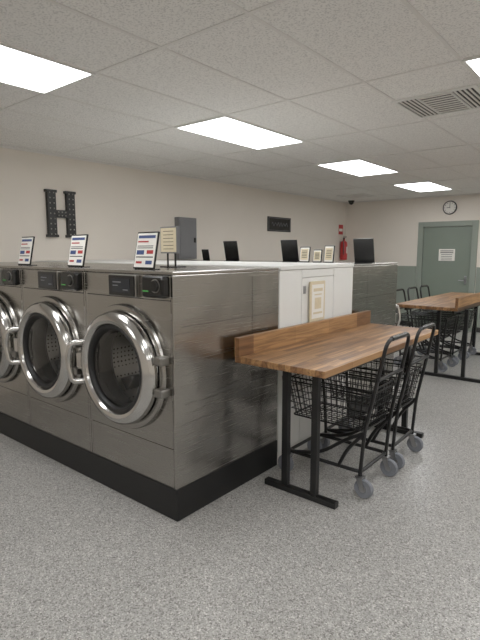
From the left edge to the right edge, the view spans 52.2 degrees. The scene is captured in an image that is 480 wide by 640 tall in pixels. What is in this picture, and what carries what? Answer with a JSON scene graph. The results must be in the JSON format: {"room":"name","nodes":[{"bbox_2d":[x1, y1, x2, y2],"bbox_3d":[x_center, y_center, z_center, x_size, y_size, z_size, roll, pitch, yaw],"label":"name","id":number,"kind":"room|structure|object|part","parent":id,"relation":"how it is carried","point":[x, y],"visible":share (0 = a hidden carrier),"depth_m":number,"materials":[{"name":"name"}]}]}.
{"room":"laundry","nodes":[
{"label":"laundry","id":0,"kind":"room"},
{"bbox_2d":[0,147,346,261],"bbox_3d":[-1.874,-0.657,6.407,0.100,2.740,13.550,6,10,39],"label":"wall","id":1,"kind":"structure","parent":0,"point":[113,204],"depth_m":6.74,"materials":[{"name":"paint"}]},
{"bbox_2d":[44,189,75,237],"bbox_3d":[-2.140,-1.269,5.870,0.058,0.550,0.390,6,10,39],"label":"marquee letter","id":2,"kind":"object","parent":1,"relation":"attached to","point":[52,214],"visible":0.99,"depth_m":5.83,"materials":[{"name":"black metal"}]},
{"bbox_2d":[174,217,196,258],"bbox_3d":[-0.816,-1.241,7.455,0.110,0.620,0.380,6,10,39],"label":"electrical panel","id":3,"kind":"object","parent":1,"relation":"attached to","point":[187,226],"visible":0.92,"depth_m":7.41,"materials":[{"name":"grey metal"}]},
{"bbox_3d":[-0.786,-1.238,7.430,0.008,0.560,0.330,6,10,39],"label":"panel door","id":4,"kind":"part","parent":3,"relation":"part of","materials":[{"name":"grey metal"}]},
{"bbox_2d":[267,216,290,231],"bbox_3d":[0.755,-1.824,9.363,0.029,0.270,0.760,6,10,39],"label":"wall plaque","id":5,"kind":"object","parent":1,"relation":"attached to","point":[277,224],"visible":1,"depth_m":9.34,"materials":[{"name":"black plastic"}]},
{"bbox_2d":[339,225,342,234],"bbox_3d":[2.317,-2.077,11.260,0.005,0.220,0.200,6,10,39],"label":"sign","id":6,"kind":"object","parent":1,"relation":"attached to","point":[340,226],"visible":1,"depth_m":11.27,"materials":[{"name":"red paint"}]},
{"bbox_2d":[339,236,347,259],"bbox_3d":[2.385,-1.651,11.247,0.169,0.540,0.200,-1,8,-5],"label":"fire extinguisher","id":7,"kind":"object","parent":1,"relation":"attached to","point":[343,245],"visible":1,"depth_m":11.21,"materials":[{"name":"red paint"}]},
{"bbox_2d":[0,325,479,639],"bbox_3d":[1.518,1.134,3.833,8.890,0.100,13.750,6,10,39],"label":"floor","id":8,"kind":"structure","parent":0,"point":[81,558],"depth_m":2.65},
{"bbox_2d":[0,262,67,263],"bbox_3d":[-2.435,0.062,5.043,0.860,1.290,1.213,6,10,39],"label":"washing machine","id":9,"kind":"object","parent":8,"relation":"on","point":[0,262],"visible":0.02,"depth_m":5.19,"materials":[{"name":"silver metal"}]},
{"bbox_2d":[0,263,113,424],"bbox_3d":[-1.769,0.138,4.499,0.860,1.290,1.213,6,10,39],"label":"washing machine","id":10,"kind":"object","parent":8,"relation":"on","point":[14,387],"visible":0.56,"depth_m":3.99,"materials":[{"name":"silver metal"}]},
{"bbox_3d":[-1.812,-0.340,3.832,0.068,0.068,0.020,6,10,39],"label":"coin knob","id":11,"kind":"part","parent":10,"relation":"part of","materials":[{"name":"black plastic"}]},
{"bbox_3d":[-2.023,0.140,4.189,0.819,0.875,0.050,6,10,39],"label":"plate","id":12,"kind":"part","parent":10,"relation":"part of","materials":[{"name":"silver metal"}]},
{"bbox_3d":[-2.032,0.698,4.255,0.819,0.241,0.020,6,10,39],"label":"panel","id":13,"kind":"part","parent":10,"relation":"part of","materials":[{"name":"silver metal"}]},
{"bbox_2d":[18,236,36,265],"bbox_3d":[-1.748,-0.565,4.019,0.200,0.235,0.090,6,10,39],"label":"sign","id":14,"kind":"object","parent":10,"relation":"on","point":[27,243],"visible":1,"depth_m":4.00,"materials":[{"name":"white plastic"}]},
{"bbox_2d":[20,239,31,260],"bbox_3d":[-1.756,-0.570,4.008,0.160,0.183,0.001,6,-2,39],"label":"print","id":15,"kind":"object","parent":14,"relation":"on","point":[23,240],"depth_m":4.02},
{"bbox_2d":[4,264,191,451],"bbox_3d":[-1.103,0.213,3.955,0.860,1.290,1.213,6,10,39],"label":"washing machine","id":16,"kind":"object","parent":8,"relation":"on","point":[54,315],"visible":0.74,"depth_m":3.59,"materials":[{"name":"silver metal"}]},
{"bbox_3d":[-1.751,0.200,3.760,0.115,0.300,0.051,-2,8,-13],"label":"handle","id":17,"kind":"part","parent":16,"relation":"part of","materials":[{"name":"silver metal"}]},
{"bbox_3d":[-1.389,-0.286,3.529,0.250,0.122,0.006,6,10,39],"label":"display glass","id":18,"kind":"part","parent":16,"relation":"part of","materials":[{"name":"black glass"}]},
{"bbox_3d":[-1.357,0.216,3.645,0.819,0.875,0.050,6,10,39],"label":"plate","id":19,"kind":"part","parent":16,"relation":"part of","materials":[{"name":"silver metal"}]},
{"bbox_3d":[-1.366,0.774,3.711,0.819,0.241,0.020,6,10,39],"label":"panel","id":20,"kind":"part","parent":16,"relation":"part of","materials":[{"name":"silver metal"}]},
{"bbox_3d":[-1.147,-0.265,3.288,0.068,0.068,0.020,6,10,39],"label":"coin knob","id":21,"kind":"part","parent":16,"relation":"part of","materials":[{"name":"black plastic"}]},
{"bbox_2d":[68,234,89,267],"bbox_3d":[-1.169,-0.500,3.546,0.200,0.235,0.090,6,10,39],"label":"sign","id":22,"kind":"object","parent":16,"relation":"on","point":[78,247],"visible":0.94,"depth_m":3.52,"materials":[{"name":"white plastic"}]},
{"bbox_2d":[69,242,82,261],"bbox_3d":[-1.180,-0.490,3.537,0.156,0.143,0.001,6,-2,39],"label":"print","id":23,"kind":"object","parent":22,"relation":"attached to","point":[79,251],"depth_m":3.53},
{"bbox_2d":[70,237,84,262],"bbox_3d":[-1.177,-0.504,3.536,0.160,0.183,0.001,6,-2,39],"label":"print","id":24,"kind":"object","parent":22,"relation":"on","point":[81,238],"depth_m":3.54},
{"bbox_2d":[0,412,276,521],"bbox_3d":[-1.378,0.904,4.396,3.456,0.200,1.032,6,10,39],"label":"plinth","id":25,"kind":"object","parent":8,"relation":"on","point":[175,504],"visible":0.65,"depth_m":3.33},
{"bbox_2d":[65,265,278,489],"bbox_3d":[-0.437,0.289,3.411,0.860,1.290,1.213,6,10,39],"label":"washing machine","id":26,"kind":"object","parent":8,"relation":"on","point":[156,357],"visible":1,"depth_m":3.08,"materials":[{"name":"silver metal"}]},
{"bbox_3d":[-1.085,0.275,3.216,0.115,0.300,0.051,-2,8,-13],"label":"handle","id":27,"kind":"part","parent":26,"relation":"part of","materials":[{"name":"silver metal"}]},
{"bbox_3d":[-0.723,-0.210,2.985,0.250,0.122,0.006,6,10,39],"label":"display glass","id":28,"kind":"part","parent":26,"relation":"part of","materials":[{"name":"black glass"}]},
{"bbox_3d":[-0.691,0.291,3.101,0.819,0.875,0.050,6,10,39],"label":"plate","id":29,"kind":"part","parent":26,"relation":"part of","materials":[{"name":"silver metal"}]},
{"bbox_3d":[-0.700,0.849,3.167,0.819,0.241,0.020,6,10,39],"label":"panel","id":30,"kind":"part","parent":26,"relation":"part of","materials":[{"name":"silver metal"}]},
{"bbox_2d":[133,231,159,269],"bbox_3d":[-0.583,-0.433,3.067,0.200,0.235,0.090,6,10,39],"label":"sign","id":31,"kind":"object","parent":26,"relation":"on","point":[147,242],"visible":0.99,"depth_m":3.05,"materials":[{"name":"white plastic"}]},
{"bbox_2d":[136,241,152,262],"bbox_3d":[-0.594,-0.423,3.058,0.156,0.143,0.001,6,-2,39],"label":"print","id":32,"kind":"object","parent":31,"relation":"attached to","point":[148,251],"depth_m":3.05},
{"bbox_2d":[136,235,155,263],"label":"print","id":33,"kind":"object","parent":31,"relation":"on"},
{"bbox_3d":[-0.481,-0.189,2.744,0.068,0.068,0.020,6,10,39],"label":"coin knob","id":34,"kind":"part","parent":26,"relation":"part of","materials":[{"name":"black plastic"}]},
{"bbox_2d":[160,226,185,267],"bbox_3d":[-0.488,-0.527,3.545,0.130,0.290,0.200,-8,11,-44],"label":"sign","id":35,"kind":"object","parent":26,"relation":"on","point":[169,236],"visible":0.92,"depth_m":3.51,"materials":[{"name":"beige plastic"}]},
{"bbox_2d":[163,231,172,245],"bbox_3d":[-0.515,-0.573,3.512,0.001,0.129,0.120,-8,11,-44],"label":"print","id":36,"kind":"object","parent":35,"relation":"attached to","point":[167,235],"depth_m":3.51},
{"bbox_3d":[-0.506,-0.574,3.521,0.020,0.190,0.200,-8,11,-44],"label":"frame","id":37,"kind":"part","parent":35,"relation":"part of","materials":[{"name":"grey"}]},
{"bbox_2d":[35,260,353,463],"bbox_3d":[-0.678,0.145,5.141,3.464,1.500,1.149,6,10,39],"label":"bulkhead","id":38,"kind":"object","parent":8,"relation":"on","point":[294,277],"visible":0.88,"depth_m":3.95,"materials":[{"name":"white laminate"}]},
{"bbox_3d":[-0.678,-0.583,5.040,3.464,0.030,1.149,6,10,39],"label":"lid","id":39,"kind":"part","parent":38,"relation":"part of","materials":[{"name":"white ceramic"}]},
{"bbox_2d":[309,281,324,321],"bbox_3d":[0.619,-0.151,3.926,0.015,0.320,0.230,6,10,39],"label":"framed notice","id":40,"kind":"object","parent":38,"relation":"attached to","point":[316,288],"visible":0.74,"depth_m":3.91,"materials":[{"name":"beige paper"}]},
{"bbox_2d":[313,288,322,313],"bbox_3d":[0.624,-0.153,3.921,0.001,0.205,0.140,6,10,39],"label":"print","id":41,"kind":"object","parent":40,"relation":"attached to","point":[317,292],"depth_m":3.92,"materials":[{"name":"beige paper"}]},
{"bbox_2d":[190,260,252,260],"bbox_3d":[-0.260,-0.114,6.312,0.860,1.290,1.213,6,10,39],"label":"washing machine","id":42,"kind":"object","parent":8,"relation":"on","point":[190,260],"visible":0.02,"depth_m":6.41,"materials":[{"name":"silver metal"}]},
{"bbox_2d":[202,249,209,260],"bbox_3d":[-0.426,-0.787,5.956,0.110,0.142,0.090,6,10,39],"label":"sign","id":43,"kind":"object","parent":42,"relation":"on","point":[205,252],"visible":0.85,"depth_m":5.96,"materials":[{"name":"black plastic"}]},
{"bbox_2d":[223,241,239,260],"bbox_3d":[-0.107,-0.826,5.881,0.210,0.240,0.090,6,10,39],"label":"sign","id":44,"kind":"object","parent":42,"relation":"on","point":[230,247],"visible":0.88,"depth_m":5.88,"materials":[{"name":"black plastic"}]},
{"bbox_2d":[241,261,322,261],"bbox_3d":[0.406,-0.038,5.768,0.860,1.290,1.213,6,10,39],"label":"washing machine","id":45,"kind":"object","parent":8,"relation":"on","point":[241,261],"visible":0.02,"depth_m":5.73,"materials":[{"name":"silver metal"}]},
{"bbox_2d":[281,240,298,261],"bbox_3d":[0.542,-0.753,5.352,0.210,0.240,0.090,6,10,39],"label":"sign","id":46,"kind":"object","parent":45,"relation":"on","point":[289,248],"visible":0.88,"depth_m":5.35,"materials":[{"name":"black plastic"}]},
{"bbox_2d":[235,310,437,509],"bbox_3d":[0.833,0.564,3.723,0.657,1.060,1.930,6,10,39],"label":"folding table","id":47,"kind":"object","parent":8,"relation":"on","point":[324,349],"visible":0.79,"depth_m":3.29,"materials":[{"name":"brown wood"}]},
{"bbox_3d":[0.397,0.717,3.197,0.550,0.900,0.050,6,10,39],"label":"leg frame","id":48,"kind":"part","parent":47,"relation":"part of","materials":[{"name":"black metal"}]},
{"bbox_2d":[235,310,370,356],"bbox_3d":[0.593,0.071,3.853,0.036,0.120,1.930,6,10,39],"label":"backsplash","id":49,"kind":"structure","parent":47,"relation":"on","point":[252,343],"depth_m":3.61,"materials":[{"name":"brown wood"}]},
{"bbox_3d":[1.377,0.554,4.374,0.550,0.900,0.050,6,10,39],"label":"leg frame","id":50,"kind":"part","parent":47,"relation":"part of","materials":[{"name":"black metal"}]},
{"bbox_2d":[278,332,409,498],"bbox_3d":[0.729,0.590,3.479,0.808,1.075,0.462,6,10,39],"label":"cart","id":51,"kind":"object","parent":8,"relation":"on","point":[363,487],"visible":0.7,"depth_m":3.39,"materials":[{"name":"black metal"}]},
{"bbox_2d":[291,370,396,431],"bbox_3d":[0.706,0.543,3.491,0.677,0.297,0.442,6,10,39],"label":"basket","id":52,"kind":"object","parent":51,"relation":"on","point":[369,413],"depth_m":3.41,"materials":[{"name":"black metal"}]},
{"bbox_2d":[311,262,400,399],"bbox_3d":[1.071,0.037,5.224,0.860,1.290,1.213,6,10,39],"label":"washing machine","id":53,"kind":"object","parent":8,"relation":"on","point":[374,287],"visible":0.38,"depth_m":4.87,"materials":[{"name":"silver metal"}]},
{"bbox_2d":[299,247,310,262],"bbox_3d":[0.674,-0.668,5.018,0.120,0.164,0.090,6,10,39],"label":"picture frame","id":54,"kind":"object","parent":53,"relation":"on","point":[304,257],"visible":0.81,"depth_m":5.00,"materials":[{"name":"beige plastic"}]},
{"bbox_2d":[313,250,322,262],"bbox_3d":[0.790,-0.640,4.926,0.100,0.134,0.090,6,10,39],"label":"picture frame","id":55,"kind":"object","parent":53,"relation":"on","point":[317,254],"visible":0.87,"depth_m":4.90,"materials":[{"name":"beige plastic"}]},
{"bbox_2d":[323,245,334,262],"bbox_3d":[0.890,-0.648,4.841,0.110,0.174,0.090,6,10,39],"label":"picture frame","id":56,"kind":"object","parent":53,"relation":"on","point":[329,251],"visible":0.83,"depth_m":4.82,"materials":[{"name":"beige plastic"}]},
{"bbox_2d":[353,238,374,262],"bbox_3d":[1.213,-0.677,4.804,0.210,0.240,0.090,6,10,39],"label":"sign","id":57,"kind":"object","parent":53,"relation":"on","point":[363,248],"visible":0.86,"depth_m":4.80,"materials":[{"name":"black plastic"}]},
{"bbox_3d":[1.719,-0.029,5.409,0.115,0.300,0.051,-2,8,-13],"label":"handle","id":58,"kind":"part","parent":53,"relation":"part of","materials":[{"name":"silver metal"}]},
{"bbox_2d":[350,385,392,422],"bbox_3d":[0.017,0.672,6.072,3.456,0.200,1.036,6,10,39],"label":"plinth","id":59,"kind":"object","parent":8,"relation":"on","point":[364,408],"visible":0.03,"depth_m":4.81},
{"bbox_2d":[320,322,435,468],"bbox_3d":[1.071,0.531,3.906,0.808,1.075,0.462,6,10,38],"label":"cart","id":60,"kind":"object","parent":8,"relation":"on","point":[414,443],"visible":0.69,"depth_m":3.83,"materials":[{"name":"black metal"}]},
{"bbox_2d":[327,358,422,409],"bbox_3d":[1.048,0.484,3.918,0.684,0.297,0.454,6,10,39],"label":"basket","id":61,"kind":"object","parent":60,"relation":"on","point":[404,386],"depth_m":3.84,"materials":[{"name":"black metal"}]},
{"bbox_2d":[394,288,456,371],"bbox_3d":[2.590,0.117,6.889,0.808,1.075,0.462,6,10,39],"label":"cart","id":62,"kind":"object","parent":8,"relation":"on","point":[442,367],"visible":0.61,"depth_m":6.84,"materials":[{"name":"black metal"}]},
{"bbox_2d":[400,312,455,339],"bbox_3d":[2.612,0.075,6.864,0.677,0.297,0.442,6,10,39],"label":"basket","id":63,"kind":"object","parent":62,"relation":"on","point":[413,315],"depth_m":6.81,"materials":[{"name":"black metal"}]},
{"bbox_2d":[407,286,466,364],"bbox_3d":[2.921,0.062,7.286,0.808,1.075,0.462,6,10,39],"label":"cart","id":64,"kind":"object","parent":8,"relation":"on","point":[417,310],"visible":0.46,"depth_m":7.24,"materials":[{"name":"black metal"}]},
{"bbox_2d":[412,309,463,333],"bbox_3d":[2.943,0.020,7.262,0.677,0.297,0.442,6,10,39],"label":"basket","id":65,"kind":"object","parent":64,"relation":"on","point":[418,310],"depth_m":7.18,"materials":[{"name":"black metal"}]},
{"bbox_2d":[396,292,479,382],"bbox_3d":[3.173,0.119,6.927,1.110,1.060,2.400,6,10,39],"label":"folding table","id":66,"kind":"object","parent":8,"relation":"on","point":[456,302],"visible":0.87,"depth_m":6.26,"materials":[{"name":"brown wood"}]},
{"bbox_3d":[2.637,0.294,6.246,1.050,0.900,0.050,6,10,39],"label":"leg frame","id":67,"kind":"part","parent":66,"relation":"part of","materials":[{"name":"black metal"}]},
{"bbox_2d":[455,292,479,307],"bbox_3d":[3.335,-0.328,6.730,0.036,0.120,2.400,6,10,39],"label":"backsplash","id":68,"kind":"structure","parent":66,"relation":"on","point":[466,300],"depth_m":6.09,"materials":[{"name":"brown wood"}]},
{"bbox_3d":[3.769,0.105,7.607,1.050,0.900,0.050,6,10,39],"label":"leg frame","id":69,"kind":"part","parent":66,"relation":"part of","materials":[{"name":"black metal"}]},
{"bbox_2d":[420,285,476,357],"bbox_3d":[3.251,0.007,7.684,0.808,1.075,0.462,6,10,39],"label":"cart","id":70,"kind":"object","parent":8,"relation":"on","point":[472,350],"visible":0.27,"depth_m":7.65,"materials":[{"name":"black metal"}]},
{"bbox_2d":[424,308,475,329],"bbox_3d":[3.274,-0.035,7.659,0.677,0.297,0.442,6,10,39],"label":"basket","id":71,"kind":"object","parent":70,"relation":"on","point":[470,311],"depth_m":7.56,"materials":[{"name":"black metal"}]},
{"bbox_2d":[0,0,479,201],"bbox_3d":[1.518,-1.679,3.443,8.890,0.100,13.750,6,10,39],"label":"ceiling","id":72,"kind":"structure","parent":0,"point":[369,39],"depth_m":3.39,"materials":[{"name":"tile"}]},
{"bbox_2d":[0,43,95,93],"bbox_3d":[-1.567,-1.542,2.863,0.625,0.012,1.260,6,10,39],"label":"frame","id":73,"kind":"object","parent":72,"relation":"attached to","point":[1,44],"visible":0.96,"depth_m":3.05,"materials":[{"name":"white metal"}]},
{"bbox_2d":[0,46,90,92],"bbox_3d":[-1.567,-1.541,2.863,0.585,0.004,1.220,6,10,39],"label":"diffuser","id":74,"kind":"object","parent":73,"relation":"attached to","point":[17,68],"visible":1,"depth_m":3.12,"materials":[{"name":"white plastic"}]},
{"bbox_2d":[174,115,304,149],"bbox_3d":[0.036,-1.809,4.789,0.625,0.012,1.260,6,10,39],"label":"frame","id":75,"kind":"object","parent":72,"relation":"attached to","point":[177,127],"visible":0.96,"depth_m":4.56,"materials":[{"name":"white metal"}]},
{"bbox_2d":[180,117,300,148],"bbox_3d":[0.036,-1.808,4.789,0.585,0.004,1.220,6,10,39],"label":"diffuser","id":76,"kind":"object","parent":75,"relation":"attached to","point":[226,129],"visible":1,"depth_m":4.72,"materials":[{"name":"white plastic"}]},
{"bbox_2d":[0,0,479,202],"bbox_3d":[1.518,-1.620,3.451,8.690,0.020,13.550,6,10,39],"label":"grid","id":77,"kind":"object","parent":72,"relation":"attached to","point":[245,13],"depth_m":3.92,"materials":[{"name":"white metal"}]},
{"bbox_2d":[337,193,376,198],"bbox_3d":[2.384,-2.535,10.028,0.600,0.014,0.600,6,10,39],"label":"ceiling air vent","id":78,"kind":"object","parent":72,"relation":"attached to","point":[362,195],"depth_m":10.04,"materials":[{"name":"white metal"}]},
{"bbox_2d":[317,159,398,176],"bbox_3d":[1.639,-2.077,6.715,0.625,0.012,1.260,6,10,39],"label":"frame","id":79,"kind":"object","parent":72,"relation":"attached to","point":[356,159],"visible":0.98,"depth_m":6.53,"materials":[{"name":"white metal"}]},
{"bbox_2d":[320,160,394,175],"bbox_3d":[1.639,-2.076,6.715,0.585,0.004,1.220,6,10,39],"label":"diffuser","id":80,"kind":"object","parent":79,"relation":"attached to","point":[357,167],"visible":1,"depth_m":6.70,"materials":[{"name":"white plastic"}]},
{"bbox_2d":[393,181,452,191],"bbox_3d":[3.242,-2.344,8.641,0.625,0.012,1.260,6,10,39],"label":"frame","id":81,"kind":"object","parent":72,"relation":"attached to","point":[429,181],"visible":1,"depth_m":8.39,"materials":[{"name":"white metal"}]},
{"bbox_2d":[396,182,448,191],"bbox_3d":[3.242,-2.343,8.641,0.585,0.004,1.220,6,10,39],"label":"diffuser","id":82,"kind":"object","parent":81,"relation":"attached to","point":[427,186],"visible":1,"depth_m":8.67,"materials":[{"name":"white plastic"}]},
{"bbox_2d":[392,84,479,118],"bbox_3d":[1.576,-1.667,3.770,0.600,0.014,0.600,6,10,39],"label":"ceiling air vent","id":83,"kind":"object","parent":72,"relation":"attached to","point":[465,98],"depth_m":3.73,"materials":[{"name":"white metal"}]},
{"bbox_2d":[461,56,479,79],"bbox_3d":[1.965,-1.591,3.214,0.625,0.012,1.260,6,10,39],"label":"frame","id":84,"kind":"object","parent":72,"relation":"attached to","point":[464,61],"visible":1,"depth_m":2.99,"materials":[{"name":"white metal"}]},
{"bbox_2d":[467,59,479,75],"bbox_3d":[1.965,-1.590,3.214,0.585,0.004,1.220,6,10,39],"label":"diffuser","id":85,"kind":"object","parent":84,"relation":"attached to","point":[475,64],"visible":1,"depth_m":2.98,"materials":[{"name":"white plastic"}]},
{"bbox_2d":[345,194,479,325],"bbox_3d":[5.859,-0.997,8.855,8.890,2.740,0.100,6,10,39],"label":"wall","id":86,"kind":"structure","parent":0,"point":[392,225],"depth_m":10.65,"materials":[{"name":"paint"}]},
{"bbox_2d":[395,321,479,332],"bbox_3d":[5.826,0.319,8.981,8.670,0.100,0.012,6,10,39],"label":"baseboard","id":87,"kind":"structure","parent":86,"relation":"attached to","point":[477,328],"depth_m":10.68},
{"bbox_2d":[396,266,479,327],"bbox_3d":[5.825,-0.278,8.912,8.690,1.300,0.008,6,10,39],"label":"trim","id":88,"kind":"structure","parent":86,"relation":"attached to","point":[406,275],"depth_m":10.64,"materials":[{"name":"green paint"}]},
{"bbox_2d":[420,226,471,325],"bbox_3d":[4.265,-0.871,10.182,0.952,2.106,0.045,6,10,39],"label":"leaf","id":89,"kind":"object","parent":86,"relation":"attached to","point":[442,277],"visible":0.64,"depth_m":10.12,"materials":[{"name":"paint"}]},
{"bbox_2d":[438,249,454,260],"bbox_3d":[4.257,-1.340,10.090,0.320,0.240,0.008,6,10,39],"label":"notice","id":90,"kind":"object","parent":89,"relation":"attached to","point":[440,258],"visible":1,"depth_m":10.08,"materials":[{"name":"paper"}]},
{"bbox_2d":[440,252,452,256],"bbox_3d":[4.254,-1.332,10.088,0.260,0.195,0.003,6,10,39],"label":"lettering","id":91,"kind":"object","parent":90,"relation":"attached to","point":[440,252],"depth_m":10.09},
{"bbox_2d":[414,220,478,331],"bbox_3d":[4.253,-0.915,10.160,1.180,2.220,0.085,6,10,39],"label":"frame","id":92,"kind":"object","parent":86,"relation":"attached to","point":[474,223],"visible":0.72,"depth_m":9.93,"materials":[{"name":"green paint"}]},
{"bbox_2d":[443,201,456,214],"bbox_3d":[4.252,-2.275,9.923,0.280,0.280,0.039,6,10,39],"label":"wall clock","id":93,"kind":"object","parent":86,"relation":"attached to","point":[450,207],"visible":1,"depth_m":9.91,"materials":[{"name":"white plastic"}]}
]}

